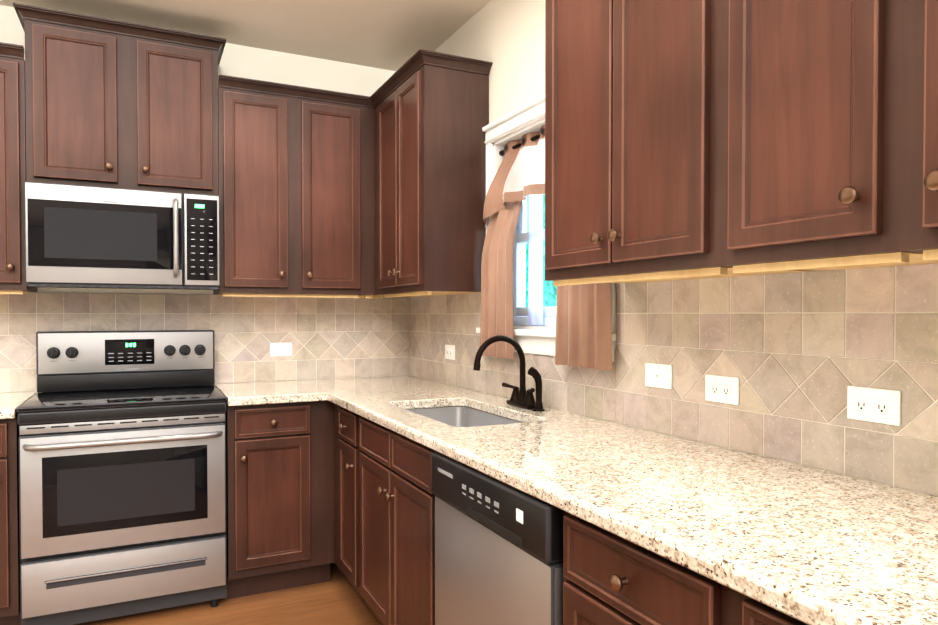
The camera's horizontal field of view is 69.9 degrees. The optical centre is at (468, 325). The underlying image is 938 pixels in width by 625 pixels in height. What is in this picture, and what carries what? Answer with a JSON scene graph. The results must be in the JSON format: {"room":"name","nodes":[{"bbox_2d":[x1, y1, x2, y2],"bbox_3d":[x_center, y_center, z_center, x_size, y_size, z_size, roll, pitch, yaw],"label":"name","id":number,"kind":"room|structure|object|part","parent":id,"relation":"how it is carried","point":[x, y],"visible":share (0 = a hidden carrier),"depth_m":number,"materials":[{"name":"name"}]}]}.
{"room":"kitchen","nodes":[
{"label":"kitchen","id":0,"kind":"room"},
{"bbox_2d":[0,5,407,392],"bbox_3d":[-2.328,-0.115,3.012,4.640,2.670,0.100,0,1,-26],"label":"wall","id":1,"kind":"structure","parent":0,"point":[241,61],"depth_m":3.56,"materials":[{"name":"beige paint"}]},
{"bbox_2d":[0,42,36,293],"bbox_3d":[-2.129,-0.648,2.840,0.457,1.030,0.361,0,1,-26],"label":"upper cabinet","id":2,"kind":"object","parent":1,"relation":"attached to","point":[12,155],"visible":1,"depth_m":2.79,"materials":[{"name":"brown wood"}]},
{"bbox_2d":[13,3,226,194],"bbox_3d":[-1.579,-0.971,3.102,0.834,0.734,0.361,0,1,-26],"label":"upper cabinet","id":3,"kind":"object","parent":1,"relation":"attached to","point":[111,103],"visible":1,"depth_m":2.97,"materials":[{"name":"brown wood"}]},
{"bbox_2d":[24,181,219,289],"bbox_3d":[-1.558,-0.382,3.070,0.756,0.430,0.453,0,1,-26],"label":"over-the-range microwave","id":4,"kind":"object","parent":3,"relation":"attached to","point":[79,236],"visible":1,"depth_m":2.90,"materials":[{"name":"grey metal"}]},
{"bbox_2d":[0,292,408,392],"bbox_3d":[-1.792,0.073,3.214,3.200,0.458,0.010,0,1,-26],"label":"backsplash","id":5,"kind":"structure","parent":1,"relation":"attached to","point":[330,338],"depth_m":3.51,"materials":[{"name":"beige tile"}]},
{"bbox_2d":[270,343,291,356],"bbox_3d":[-1.005,0.128,3.587,0.114,0.072,0.009,0,1,-26],"label":"electrical outlet plate","id":6,"kind":"object","parent":5,"relation":"attached to","point":[280,349],"visible":1,"depth_m":3.58,"materials":[{"name":"white plastic"}]},
{"bbox_2d":[213,74,368,298],"bbox_3d":[-0.749,-0.659,3.504,1.074,1.030,0.373,0,1,-26],"label":"upper cabinet","id":7,"kind":"object","parent":1,"relation":"attached to","point":[293,161],"depth_m":3.31,"materials":[{"name":"brown wood"}]},
{"bbox_2d":[74,563,380,624],"bbox_3d":[-1.104,1.312,0.517,4.640,0.100,5.700,0,1,-26],"label":"floor","id":8,"kind":"structure","parent":0,"point":[336,599],"depth_m":2.87,"materials":[{"name":"brown wood"}]},
{"bbox_2d":[0,416,20,624],"bbox_3d":[-2.064,0.787,2.731,0.457,0.875,0.658,0,1,-26],"label":"base cabinet","id":9,"kind":"object","parent":8,"relation":"on","point":[9,542],"visible":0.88,"depth_m":2.57,"materials":[{"name":"brown wood"}]},
{"bbox_2d":[0,391,37,418],"bbox_3d":[-2.075,0.330,2.724,0.477,0.038,0.647,0,1,-26],"label":"countertop","id":10,"kind":"structure","parent":9,"relation":"on","point":[10,402],"depth_m":2.74,"materials":[{"name":"stone"}]},
{"bbox_2d":[16,330,226,624],"bbox_3d":[-1.499,0.625,2.965,0.760,1.192,0.670,0,1,-26],"label":"range","id":11,"kind":"object","parent":8,"relation":"on","point":[122,498],"visible":1,"depth_m":2.75,"materials":[{"name":"grey metal"}]},
{"bbox_2d":[226,401,333,598],"bbox_3d":[-0.959,0.778,3.267,0.467,0.875,0.658,0,1,-26],"label":"base cabinet","id":12,"kind":"object","parent":8,"relation":"on","point":[280,494],"visible":0.98,"depth_m":3.01,"materials":[{"name":"brown wood"}]},
{"bbox_2d":[334,404,353,588],"bbox_3d":[-0.242,0.783,2.996,0.627,0.876,0.320,0,1,-26],"label":"base cabinet","id":13,"kind":"object","parent":8,"relation":"on","point":[343,418],"depth_m":2.91,"materials":[{"name":"brown wood"}]},
{"bbox_2d":[354,407,438,624],"bbox_3d":[0.004,0.791,2.490,0.627,0.876,0.805,0,1,-26],"label":"base cabinet","id":14,"kind":"object","parent":8,"relation":"on","point":[384,529],"depth_m":2.32,"materials":[{"name":"brown wood"}]},
{"bbox_2d":[215,375,937,624],"bbox_3d":[0.087,0.345,1.801,1.076,0.038,4.197,0,1,-26],"label":"countertop","id":15,"kind":"structure","parent":14,"relation":"on","point":[808,545],"depth_m":1.30,"materials":[{"name":"stone"}]},
{"bbox_2d":[409,406,521,426],"bbox_3d":[-0.031,0.447,2.500,0.371,0.187,0.717,0,1,-26],"label":"sink basin","id":16,"kind":"object","parent":15,"relation":"in","point":[458,416],"visible":0.08,"depth_m":2.83,"materials":[{"name":"silver metal"}]},
{"bbox_2d":[473,335,544,410],"bbox_3d":[0.129,0.175,2.536,0.238,0.276,0.260,0,1,-26],"label":"centerset faucet","id":17,"kind":"object","parent":15,"relation":"on","point":[521,397],"visible":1,"depth_m":2.53,"materials":[{"name":"black metal"}]},
{"bbox_2d":[431,451,562,624],"bbox_3d":[0.306,0.806,1.831,0.628,0.868,0.637,0,1,-26],"label":"dishwasher","id":18,"kind":"object","parent":8,"relation":"on","point":[498,552],"visible":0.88,"depth_m":1.64,"materials":[{"name":"grey metal"}]},
{"bbox_2d":[563,511,710,624],"bbox_3d":[0.562,0.811,1.343,0.627,0.876,0.457,0,1,-26],"label":"base cabinet","id":19,"kind":"object","parent":8,"relation":"on","point":[609,578],"depth_m":1.21,"materials":[{"name":"brown wood"}]},
{"bbox_2d":[711,580,807,624],"bbox_3d":[0.862,0.821,0.727,0.627,0.876,0.914,0,1,-26],"label":"base cabinet","id":20,"kind":"object","parent":8,"relation":"on","point":[729,606],"depth_m":1.00,"materials":[{"name":"brown wood"}]},
{"bbox_2d":[0,0,489,70],"bbox_3d":[-1.104,-1.458,0.471,4.640,0.100,5.700,0,1,-26],"label":"ceiling","id":21,"kind":"structure","parent":0,"point":[394,35],"depth_m":3.21,"materials":[{"name":"paint"}]},
{"bbox_2d":[409,0,937,495],"bbox_3d":[0.937,-0.089,1.430,0.150,2.670,5.600,0,1,-26],"label":"wall","id":22,"kind":"structure","parent":0,"point":[797,354],"depth_m":1.73,"materials":[{"name":"beige tile"}]},
{"bbox_2d":[369,49,492,298],"bbox_3d":[-0.199,-0.654,3.198,0.354,1.030,0.660,0,1,-26],"label":"upper cabinet","id":23,"kind":"object","parent":22,"relation":"attached to","point":[379,192],"depth_m":2.97,"materials":[{"name":"brown wood"}]},
{"bbox_2d":[445,345,454,359],"bbox_3d":[-0.097,0.134,3.378,0.009,0.072,0.114,0,1,-26],"label":"electrical outlet plate","id":24,"kind":"object","parent":22,"relation":"attached to","point":[449,351],"visible":1,"depth_m":3.37,"materials":[{"name":"white plastic"}]},
{"bbox_2d":[476,93,615,361],"bbox_3d":[0.323,-0.384,2.653,0.180,0.992,0.993,0,1,-26],"label":"window","id":25,"kind":"structure","parent":22,"relation":"in","point":[529,339],"depth_m":2.80,"materials":[{"name":"white paint"}]},
{"bbox_3d":[0.365,-0.395,2.673,0.080,0.794,0.749,0,1,-26],"label":"window sash","id":26,"kind":"part","parent":25,"relation":"part of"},
{"bbox_2d":[480,125,611,369],"bbox_3d":[0.288,-0.325,2.584,0.134,0.924,0.929,0,1,-26],"label":"window curtain","id":27,"kind":"object","parent":25,"relation":"hanging from","point":[583,327],"visible":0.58,"depth_m":2.73,"materials":[{"name":"brown fabric"}]},
{"bbox_2d":[545,0,731,285],"bbox_3d":[0.509,-0.638,1.769,0.330,1.014,0.685,0,1,-26],"label":"upper cabinet","id":28,"kind":"object","parent":22,"relation":"attached to","point":[692,139],"depth_m":1.66,"materials":[{"name":"brown wood"}]},
{"bbox_2d":[645,363,671,389],"bbox_3d":[0.565,0.151,2.011,0.014,0.072,0.114,0,1,-26],"label":"light switch","id":29,"kind":"object","parent":22,"relation":"attached to","point":[658,375],"visible":1,"depth_m":2.01,"materials":[{"name":"white plastic"}]},
{"bbox_2d":[705,374,738,404],"bbox_3d":[0.674,0.170,1.792,0.009,0.072,0.114,0,1,-26],"label":"electrical outlet plate","id":30,"kind":"object","parent":22,"relation":"attached to","point":[722,389],"visible":1,"depth_m":1.79,"materials":[{"name":"white plastic"}]},
{"bbox_2d":[705,0,920,275],"bbox_3d":[0.741,-0.630,1.291,0.330,1.014,0.377,0,1,-26],"label":"upper cabinet","id":31,"kind":"object","parent":22,"relation":"attached to","point":[795,89],"depth_m":1.24,"materials":[{"name":"brown wood"}]},
{"bbox_2d":[847,386,900,425],"bbox_3d":[0.855,0.169,1.420,0.010,0.072,0.114,0,1,-26],"label":"electrical outlet plate","id":32,"kind":"object","parent":22,"relation":"attached to","point":[882,406],"visible":1,"depth_m":1.41,"materials":[{"name":"white plastic"}]},
{"bbox_2d":[881,0,937,263],"bbox_3d":[0.924,-0.624,0.915,0.330,1.014,0.460,0,1,-26],"label":"upper cabinet","id":33,"kind":"object","parent":22,"relation":"attached to","point":[909,137],"depth_m":1.06,"materials":[{"name":"brown wood"}]},
{"label":"outside","id":34,"kind":"structure","parent":0,"visible":0},
{"bbox_2d":[525,194,556,316],"bbox_3d":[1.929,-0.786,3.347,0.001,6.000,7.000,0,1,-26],"label":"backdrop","id":35,"kind":"structure","parent":34,"point":[549,286],"depth_m":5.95,"materials":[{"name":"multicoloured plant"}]}
]}

